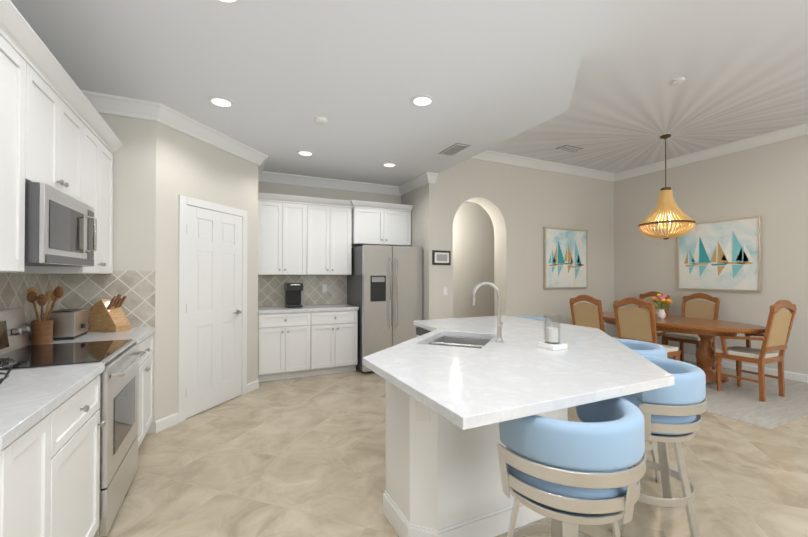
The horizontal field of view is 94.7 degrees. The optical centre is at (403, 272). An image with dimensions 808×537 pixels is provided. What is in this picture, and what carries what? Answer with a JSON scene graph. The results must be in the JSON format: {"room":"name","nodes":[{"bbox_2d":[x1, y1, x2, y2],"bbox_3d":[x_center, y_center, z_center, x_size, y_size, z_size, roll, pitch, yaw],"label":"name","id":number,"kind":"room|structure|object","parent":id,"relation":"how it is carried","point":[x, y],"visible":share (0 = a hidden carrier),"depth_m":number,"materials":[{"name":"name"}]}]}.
{"room":"kitchen","nodes":[
{"label":"kitchen","id":0,"kind":"room"},
{"bbox_2d":[99,113,257,433],"bbox_3d":[-2.488,-0.337,4.119,1.640,3.450,1.900,0,-1,-26],"label":"wall","id":1,"kind":"structure","parent":0,"point":[185,217],"depth_m":3.56,"materials":[{"name":"paint"}]},
{"bbox_2d":[36,112,115,273],"bbox_3d":[-2.397,-0.536,2.664,0.340,1.084,0.779,0,-1,-26],"label":"upper cabinet","id":2,"kind":"object","parent":1,"relation":"attached to","point":[101,146],"depth_m":2.76,"materials":[{"name":"white wood"}]},
{"bbox_2d":[81,90,437,195],"bbox_3d":[0.084,-1.390,1.616,3.920,0.125,8.450,0,-1,-26],"label":"crown molding","id":3,"kind":"structure","parent":1,"relation":"attached to","point":[102,103],"depth_m":3.89,"materials":[{"name":"white wood"}]},
{"bbox_2d":[10,0,595,185],"bbox_3d":[0.039,-1.768,1.597,4.020,0.630,8.650,0,-1,-26],"label":"ceiling","id":4,"kind":"structure","parent":0,"point":[282,75],"depth_m":2.62,"materials":[{"name":"white paint"}]},
{"bbox_2d":[207,96,234,107],"bbox_3d":[-1.540,-1.437,3.140,0.210,0.006,0.210,0,-1,-26],"label":"recessed light","id":5,"kind":"object","parent":4,"relation":"in","point":[220,102],"visible":1,"depth_m":3.13,"materials":[{"name":"white plastic"}]},
{"bbox_2d":[212,0,243,5],"bbox_3d":[-0.932,-1.447,1.912,0.210,0.006,0.210,0,-1,-26],"label":"recessed light","id":6,"kind":"object","parent":4,"relation":"in","point":[230,2],"visible":1,"depth_m":1.99,"materials":[{"name":"white plastic"}]},
{"bbox_2d":[296,150,313,155],"bbox_3d":[-1.176,-1.426,4.444,0.210,0.006,0.210,0,-1,-26],"label":"recessed light","id":7,"kind":"object","parent":4,"relation":"in","point":[304,153],"visible":0.96,"depth_m":4.44,"materials":[{"name":"white plastic"}]},
{"bbox_2d":[315,117,327,124],"bbox_3d":[-0.773,-1.419,3.484,0.120,0.036,0.120,0,-1,-26],"label":"smoke detector","id":8,"kind":"object","parent":4,"relation":"attached to","point":[321,120],"visible":1,"depth_m":3.45,"materials":[{"name":"white plastic"}]},
{"bbox_2d":[382,162,396,167],"bbox_3d":[-0.192,-1.422,4.913,0.210,0.006,0.210,0,-1,-26],"label":"recessed light","id":9,"kind":"object","parent":4,"relation":"in","point":[389,165],"visible":0.98,"depth_m":4.92,"materials":[{"name":"white plastic"}]},
{"bbox_2d":[410,95,434,106],"bbox_3d":[0.155,-1.437,3.118,0.210,0.006,0.210,0,-1,-26],"label":"recessed light","id":10,"kind":"object","parent":4,"relation":"in","point":[422,100],"visible":1,"depth_m":3.11,"materials":[{"name":"white plastic"}]},
{"bbox_2d":[439,143,469,155],"bbox_3d":[0.579,-1.424,4.317,0.180,0.012,0.380,0,-1,-26],"label":"ceiling vent","id":11,"kind":"object","parent":4,"relation":"in","point":[454,149],"visible":0.98,"depth_m":4.29,"materials":[{"name":"grey metal"}]},
{"bbox_2d":[258,181,400,306],"bbox_3d":[-1.057,-0.323,5.799,2.390,3.450,0.100,0,-1,-26],"label":"wall","id":12,"kind":"structure","parent":0,"point":[285,189],"depth_m":5.69,"materials":[{"name":"paint"}]},
{"bbox_2d":[258,192,313,274],"bbox_3d":[-1.702,-0.515,5.243,0.714,1.084,0.340,0,-1,-26],"label":"upper cabinet","id":13,"kind":"object","parent":12,"relation":"attached to","point":[304,235],"depth_m":5.09,"materials":[{"name":"white wood"}]},
{"bbox_2d":[314,197,353,274],"bbox_3d":[-1.165,-0.512,5.500,0.715,1.084,0.340,0,-1,-26],"label":"upper cabinet","id":14,"kind":"object","parent":12,"relation":"attached to","point":[334,225],"depth_m":5.38,"materials":[{"name":"white wood"}]},
{"bbox_2d":[354,200,412,245],"bbox_3d":[-0.392,-0.739,5.837,0.940,0.625,0.400,0,-1,-26],"label":"upper cabinet","id":15,"kind":"object","parent":12,"relation":"attached to","point":[372,226],"depth_m":5.64,"materials":[{"name":"white wood"}]},
{"bbox_2d":[401,188,418,246],"bbox_3d":[0.117,-0.321,5.999,0.100,3.450,0.750,0,-1,-26],"label":"wall","id":16,"kind":"structure","parent":0,"point":[411,198],"depth_m":5.79,"materials":[{"name":"paint"}]},
{"bbox_2d":[103,357,807,536],"bbox_3d":[1.759,1.426,2.668,8.070,0.100,9.150,0,-1,-26],"label":"floor","id":17,"kind":"structure","parent":0,"point":[299,457],"depth_m":2.54,"materials":[{"name":"tile"}]},
{"bbox_2d":[0,406,63,536],"bbox_3d":[-1.460,0.923,1.030,0.615,0.880,0.496,0,-1,-26],"label":"base cabinet","id":18,"kind":"object","parent":17,"relation":"on","point":[50,423],"depth_m":1.24,"materials":[{"name":"white wood"}]},
{"bbox_2d":[0,363,103,453],"bbox_3d":[-1.560,0.465,1.258,0.632,0.040,1.048,0,-1,-26],"label":"countertop","id":19,"kind":"structure","parent":18,"relation":"on","point":[27,397],"depth_m":1.40,"materials":[{"name":"white stone"}]},
{"bbox_2d":[0,358,16,383],"bbox_3d":[-1.618,0.392,1.337,0.318,0.103,0.318,0,-1,-26],"label":"wire basket","id":20,"kind":"object","parent":19,"relation":"on","point":[8,371],"visible":1,"depth_m":1.41,"materials":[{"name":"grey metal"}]},
{"bbox_2d":[0,307,146,536],"bbox_3d":[-1.919,0.792,2.088,0.698,1.160,0.756,0,-1,-26],"label":"range","id":21,"kind":"object","parent":17,"relation":"on","point":[119,384],"visible":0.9,"depth_m":2.08,"materials":[{"name":"silver metal"}]},
{"bbox_2d":[64,378,103,536],"bbox_3d":[-1.654,0.926,1.436,0.615,0.880,0.631,0,-1,-26],"label":"base cabinet","id":22,"kind":"object","parent":17,"relation":"on","point":[82,423],"depth_m":1.64,"materials":[{"name":"white wood"}]},
{"bbox_2d":[19,334,152,448],"bbox_3d":[-2.277,0.937,2.741,0.615,0.880,0.721,0,-1,-26],"label":"base cabinet","id":23,"kind":"object","parent":17,"relation":"on","point":[145,399],"depth_m":2.89,"materials":[{"name":"white wood"}]},
{"bbox_2d":[29,326,155,345],"bbox_3d":[-2.270,0.477,2.747,0.632,0.040,0.725,0,-1,-26],"label":"countertop","id":24,"kind":"structure","parent":23,"relation":"on","point":[138,333],"depth_m":2.72,"materials":[{"name":"white stone"}]},
{"bbox_2d":[27,286,63,344],"bbox_3d":[-2.311,0.270,2.395,0.181,0.366,0.112,0,-1,-26],"label":"utensil crock","id":25,"kind":"object","parent":24,"relation":"on","point":[41,331],"visible":1,"depth_m":2.37,"materials":[{"name":"brown wood"}]},
{"bbox_2d":[40,309,88,340],"bbox_3d":[-2.384,0.360,2.634,0.195,0.192,0.290,0,-1,-26],"label":"toaster","id":26,"kind":"object","parent":24,"relation":"on","point":[70,324],"visible":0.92,"depth_m":2.53,"materials":[{"name":"grey metal"}]},
{"bbox_2d":[90,294,129,331],"bbox_3d":[-2.327,0.314,2.953,0.242,0.289,0.126,0,0,9],"label":"knife block","id":27,"kind":"object","parent":24,"relation":"on","point":[107,315],"visible":1,"depth_m":2.90,"materials":[{"name":"brown wood"}]},
{"bbox_2d":[258,304,358,381],"bbox_3d":[-1.360,0.938,5.216,1.320,0.920,0.649,0,-1,-26],"label":"base cabinet","id":28,"kind":"object","parent":17,"relation":"on","point":[308,340],"visible":0.98,"depth_m":4.94,"materials":[{"name":"painted wood"},{"name":"nickel"}]},
{"bbox_2d":[284,283,303,307],"bbox_3d":[-1.515,0.309,5.192,0.255,0.335,0.292,0,-1,-26],"label":"coffee maker","id":29,"kind":"object","parent":28,"relation":"on","point":[294,295],"visible":1,"depth_m":5.16,"materials":[{"name":"grey plastic"}]},
{"bbox_2d":[347,245,422,372],"bbox_3d":[-0.288,0.508,5.609,0.920,1.785,0.833,0,-1,-26],"label":"fridge","id":30,"kind":"object","parent":17,"relation":"on","point":[385,289],"visible":0.88,"depth_m":5.26,"materials":[{"name":"grey metal"}]},
{"bbox_2d":[365,366,567,536],"bbox_3d":[0.463,0.939,2.857,1.676,0.879,1.666,0,-1,-26],"label":"kitchen island","id":31,"kind":"object","parent":17,"relation":"on","point":[442,480],"depth_m":1.88,"materials":[{"name":"white quartz"},{"name":"painted wood"},{"name":"stainless steel"}]},
{"bbox_2d":[363,314,674,429],"bbox_3d":[0.647,0.492,2.627,2.120,0.071,2.280,0,-1,-26],"label":"island countertop","id":32,"kind":"structure","parent":31,"relation":"on","point":[473,373],"depth_m":1.75,"materials":[{"name":"white stone"}]},
{"bbox_2d":[537,314,566,349],"bbox_3d":[0.895,0.352,2.248,0.120,0.200,0.120,0,-1,-26],"label":"candle holder","id":33,"kind":"object","parent":32,"relation":"on","point":[551,342],"visible":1,"depth_m":2.22,"materials":[{"name":"white ceramic"}]},
{"bbox_2d":[513,316,550,321],"bbox_3d":[1.419,0.956,4.255,0.509,0.869,0.547,0,-1,-26],"label":"stool","id":34,"kind":"object","parent":17,"relation":"on","point":[536,318],"visible":0.06,"depth_m":4.40,"materials":[{"name":"blue leather"}]},
{"bbox_2d":[497,397,645,536],"bbox_3d":[0.635,0.933,1.444,0.547,0.869,0.509,0,-1,-30],"label":"stool","id":35,"kind":"object","parent":17,"relation":"on","point":[567,477],"visible":0.9,"depth_m":1.25,"materials":[{"name":"blue leather"}]},
{"bbox_2d":[614,338,666,482],"bbox_3d":[1.579,0.943,2.666,0.509,0.869,0.547,0,0,16],"label":"stool","id":36,"kind":"object","parent":17,"relation":"on","point":[646,348],"visible":0.06,"depth_m":2.47,"materials":[{"name":"blue leather"}]},
{"bbox_2d":[611,355,706,536],"bbox_3d":[1.358,0.938,2.073,0.509,0.869,0.547,0,0,16],"label":"stool","id":37,"kind":"object","parent":17,"relation":"on","point":[669,415],"visible":0.58,"depth_m":1.86,"materials":[{"name":"blue leather"}]},
{"bbox_2d":[668,357,807,429],"bbox_3d":[3.618,1.393,5.090,2.270,0.008,2.920,0,-1,-26],"label":"rug","id":38,"kind":"object","parent":17,"relation":"on","point":[731,399],"visible":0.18,"depth_m":3.99,"materials":[{"name":"beige carpet"}]},
{"bbox_2d":[569,295,617,338],"bbox_3d":[2.681,0.844,5.157,0.547,1.090,0.480,0,-1,-26],"label":"chair","id":39,"kind":"object","parent":38,"relation":"on","point":[587,315],"visible":0.44,"depth_m":5.04,"materials":[{"name":"beige fabric"}]},
{"bbox_2d":[613,297,680,359],"bbox_3d":[2.965,0.839,4.561,0.547,1.090,0.480,0,-1,-26],"label":"chair","id":40,"kind":"object","parent":38,"relation":"on","point":[635,323],"visible":0.48,"depth_m":4.44,"materials":[{"name":"beige fabric"}]},
{"bbox_2d":[638,291,669,344],"bbox_3d":[3.939,0.852,6.089,0.547,1.090,0.480,0,-1,-26],"label":"chair","id":41,"kind":"object","parent":38,"relation":"on","point":[650,300],"visible":0.15,"depth_m":6.15,"materials":[{"name":"brown wood"}]},
{"bbox_2d":[603,312,765,383],"bbox_3d":[3.524,1.007,5.092,1.100,0.762,2.200,0,-1,-26],"label":"table","id":42,"kind":"object","parent":38,"relation":"on","point":[706,331],"visible":0.44,"depth_m":4.56,"materials":[{"name":"brown wood"}]},
{"bbox_2d":[652,294,672,318],"bbox_3d":[3.509,0.455,5.091,0.275,0.342,0.276,0,-1,-26],"label":"vase","id":43,"kind":"object","parent":42,"relation":"on","point":[661,313],"visible":1,"depth_m":5.06,"materials":[{"name":"white ceramic"}]},
{"bbox_2d":[663,293,719,369],"bbox_3d":[4.227,0.847,5.485,0.547,1.090,0.480,0,-1,-26],"label":"chair","id":44,"kind":"object","parent":38,"relation":"on","point":[703,309],"visible":0.6,"depth_m":5.52,"materials":[{"name":"brown wood"}]},
{"bbox_2d":[714,300,796,401],"bbox_3d":[3.977,0.836,4.232,0.580,1.090,0.547,0,-1,-24],"label":"chair","id":45,"kind":"object","parent":38,"relation":"on","point":[776,334],"visible":1,"depth_m":4.09,"materials":[{"name":"brown wood"}]},
{"bbox_2d":[453,202,493,317],"bbox_3d":[1.630,-0.307,7.634,4.040,3.450,0.100,0,-1,-26],"label":"wall","id":46,"kind":"structure","parent":0,"point":[473,247],"depth_m":7.46,"materials":[{"name":"paint"}]},
{"bbox_2d":[419,158,613,336],"bbox_3d":[2.166,-0.318,6.394,4.140,3.450,0.300,0,-1,-26],"label":"wall","id":47,"kind":"structure","parent":0,"point":[522,206],"depth_m":6.14,"materials":[{"name":"paint"}]},
{"bbox_2d":[432,250,450,264],"bbox_3d":[0.550,-0.221,5.438,0.300,0.210,0.021,0,-1,-26],"label":"picture frame","id":48,"kind":"object","parent":47,"relation":"attached to","point":[439,257],"visible":0.95,"depth_m":5.42,"materials":[{"name":"grey"}]},
{"bbox_2d":[443,287,446,294],"bbox_3d":[0.608,0.270,5.474,0.070,0.116,0.010,0,-1,-26],"label":"light switch","id":49,"kind":"object","parent":47,"relation":"attached to","point":[444,290],"visible":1,"depth_m":5.47,"materials":[{"name":"white plastic"}]},
{"bbox_2d":[471,150,614,180],"bbox_3d":[2.189,-1.812,6.195,3.820,0.125,0.105,0,-1,-26],"label":"crown molding","id":50,"kind":"structure","parent":47,"relation":"attached to","point":[487,155],"depth_m":6.25,"materials":[{"name":"white paint"}]},
{"bbox_2d":[543,227,587,288],"bbox_3d":[2.846,-0.251,6.525,1.044,1.044,0.037,0,-1,-26],"label":"picture frame","id":51,"kind":"object","parent":47,"relation":"attached to","point":[565,257],"visible":1,"depth_m":6.50,"materials":[{"name":"paper"}]},
{"bbox_2d":[487,0,807,172],"bbox_3d":[3.378,-1.988,2.776,5.080,0.170,7.900,0,-1,-26],"label":"ceiling","id":52,"kind":"structure","parent":0,"point":[740,67],"depth_m":3.73,"materials":[{"name":"white paint"}]},
{"bbox_2d":[556,145,583,152],"bbox_3d":[2.509,-1.873,5.641,0.380,0.012,0.180,0,-1,-26],"label":"ceiling vent","id":53,"kind":"object","parent":52,"relation":"in","point":[567,148],"visible":0.98,"depth_m":5.64,"materials":[{"name":"grey metal"}]},
{"bbox_2d":[638,134,695,239],"bbox_3d":[3.591,-1.167,5.109,0.645,1.428,0.645,0,-1,-26],"label":"chandelier","id":54,"kind":"object","parent":52,"relation":"hanging from","point":[664,209],"visible":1,"depth_m":5.01,"materials":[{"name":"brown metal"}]},
{"bbox_2d":[673,77,684,84],"bbox_3d":[2.701,-1.880,3.660,0.100,0.030,0.100,0,-1,-26],"label":"smoke detector","id":55,"kind":"object","parent":52,"relation":"attached to","point":[678,80],"visible":1,"depth_m":3.64,"materials":[{"name":"white plastic"}]},
{"bbox_2d":[614,135,807,374],"bbox_3d":[5.356,-0.334,4.399,0.100,3.450,9.150,0,-1,-26],"label":"wall","id":56,"kind":"structure","parent":0,"point":[768,183],"depth_m":5.39,"materials":[{"name":"paint"}]},
{"bbox_2d":[612,122,807,181],"bbox_3d":[5.575,-1.832,3.712,0.105,0.125,7.500,0,-1,-26],"label":"crown molding","id":57,"kind":"structure","parent":56,"relation":"attached to","point":[724,149],"depth_m":5.52,"materials":[{"name":"white wood"}]},
{"bbox_2d":[677,216,761,291],"bbox_3d":[4.697,-0.259,5.607,0.037,1.044,1.044,0,-1,-26],"label":"picture frame","id":58,"kind":"object","parent":56,"relation":"attached to","point":[723,255],"visible":0.94,"depth_m":5.53,"materials":[{"name":"paper"}]},
{"bbox_2d":[670,354,807,382],"bbox_3d":[5.610,1.335,3.719,0.014,0.100,7.470,0,-1,-26],"label":"baseboard","id":59,"kind":"structure","parent":56,"relation":"attached to","point":[727,364],"depth_m":5.17,"materials":[{"name":"white"}]},
{"bbox_3d":[-1.321,-0.372,-0.116,0.100,3.450,6.750,0,-1,-26],"label":"wall","id":60,"kind":"structure","parent":0,"visible":0},
{"bbox_2d":[0,4,39,273],"bbox_3d":[-1.717,-0.548,1.239,0.340,1.084,1.074,0,-1,-26],"label":"upper cabinet","id":61,"kind":"object","parent":60,"relation":"attached to","point":[19,58],"depth_m":1.67,"materials":[{"name":"white wood"}]},
{"bbox_2d":[0,272,63,340],"bbox_3d":[-2.182,0.209,1.812,0.010,0.480,2.520,0,-1,-26],"label":"backsplash","id":62,"kind":"structure","parent":60,"relation":"attached to","point":[14,287],"depth_m":2.46,"materials":[{"name":"tile"}]},
{"bbox_2d":[36,52,87,204],"bbox_3d":[-2.089,-0.759,2.020,0.340,0.650,0.770,0,-1,-26],"label":"upper cabinet","id":63,"kind":"object","parent":60,"relation":"attached to","point":[57,132],"depth_m":2.09,"materials":[{"name":"white wood"}]},
{"bbox_2d":[24,181,96,266],"bbox_3d":[-2.034,-0.236,2.042,0.456,0.385,0.740,0,-1,-26],"label":"microwave","id":64,"kind":"object","parent":63,"relation":"attached to","point":[60,228],"visible":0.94,"depth_m":1.91,"materials":[{"name":"grey metal"}]},
{"bbox_2d":[64,270,155,329],"bbox_3d":[-2.424,0.220,3.087,0.610,0.480,0.010,0,-1,-26],"label":"backsplash","id":65,"kind":"structure","parent":60,"relation":"attached to","point":[88,291],"depth_m":3.11,"materials":[{"name":"tile"}]},
{"bbox_2d":[258,275,345,306],"bbox_3d":[-1.503,0.240,5.521,1.330,0.480,0.010,0,-1,-26],"label":"backsplash","id":66,"kind":"structure","parent":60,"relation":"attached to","point":[271,292],"depth_m":5.55,"materials":[{"name":"tile"}]},
{"bbox_2d":[322,284,326,291],"bbox_3d":[-1.205,0.231,5.652,0.070,0.116,0.010,0,-1,-26],"label":"electrical outlet","id":67,"kind":"object","parent":66,"relation":"attached to","point":[324,287],"visible":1,"depth_m":5.65,"materials":[{"name":"white plastic"}]}
]}

